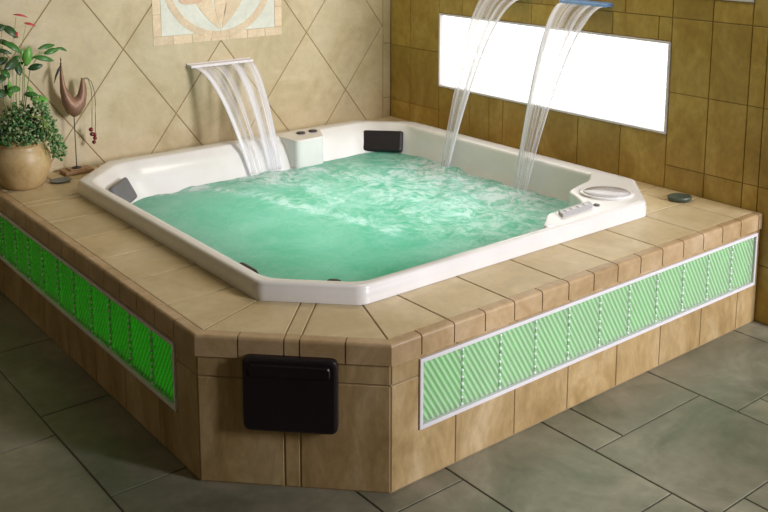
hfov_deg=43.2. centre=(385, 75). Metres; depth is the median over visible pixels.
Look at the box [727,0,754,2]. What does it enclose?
window
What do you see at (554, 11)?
waterfall
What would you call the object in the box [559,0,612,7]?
spout
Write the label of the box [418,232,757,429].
panel
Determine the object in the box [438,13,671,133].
window
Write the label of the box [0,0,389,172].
wall
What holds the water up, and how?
in the hot tub
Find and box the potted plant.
[0,14,67,189]
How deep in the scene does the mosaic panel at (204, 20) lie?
5.70 m
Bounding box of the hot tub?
[78,120,646,304]
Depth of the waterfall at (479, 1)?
5.62 m
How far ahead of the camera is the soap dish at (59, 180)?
5.03 m
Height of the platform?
0.535 m
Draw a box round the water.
[132,152,568,281]
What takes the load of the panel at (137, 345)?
on the platform
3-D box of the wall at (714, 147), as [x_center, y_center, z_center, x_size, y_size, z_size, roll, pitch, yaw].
[0.969,-0.550,5.469,0.160,3.100,3.180,-8,12,-38]
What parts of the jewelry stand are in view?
rod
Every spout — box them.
[186,57,252,68]
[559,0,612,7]
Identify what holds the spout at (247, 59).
attached to the wall at (329, 63)
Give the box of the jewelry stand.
[54,57,96,176]
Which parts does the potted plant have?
stem, stem, stem, stem, stem, clay pot, stem, stem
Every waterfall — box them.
[195,62,281,174]
[441,0,517,167]
[513,3,600,190]
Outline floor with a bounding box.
[0,291,767,511]
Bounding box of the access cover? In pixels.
[242,354,338,434]
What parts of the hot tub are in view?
control panel, filter lid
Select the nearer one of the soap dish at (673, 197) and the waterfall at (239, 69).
the soap dish at (673, 197)
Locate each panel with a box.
[0,211,177,411]
[152,0,281,45]
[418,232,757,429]
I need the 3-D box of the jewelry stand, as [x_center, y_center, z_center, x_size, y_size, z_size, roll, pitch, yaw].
[-1.646,0.207,5.162,0.219,0.630,0.100,-8,12,-38]
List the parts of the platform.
edge trim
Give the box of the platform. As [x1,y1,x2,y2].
[0,116,762,493]
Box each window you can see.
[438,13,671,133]
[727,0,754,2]
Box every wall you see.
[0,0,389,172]
[390,0,767,324]
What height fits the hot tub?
0.500 m
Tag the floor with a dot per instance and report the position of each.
(689, 432)
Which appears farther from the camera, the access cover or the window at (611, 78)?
the window at (611, 78)
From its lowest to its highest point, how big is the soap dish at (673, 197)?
0.026 m
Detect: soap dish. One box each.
[50,177,71,183]
[667,193,691,202]
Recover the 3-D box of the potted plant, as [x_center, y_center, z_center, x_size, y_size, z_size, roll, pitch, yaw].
[-1.806,0.128,4.869,0.384,0.883,0.308,-2,10,-11]

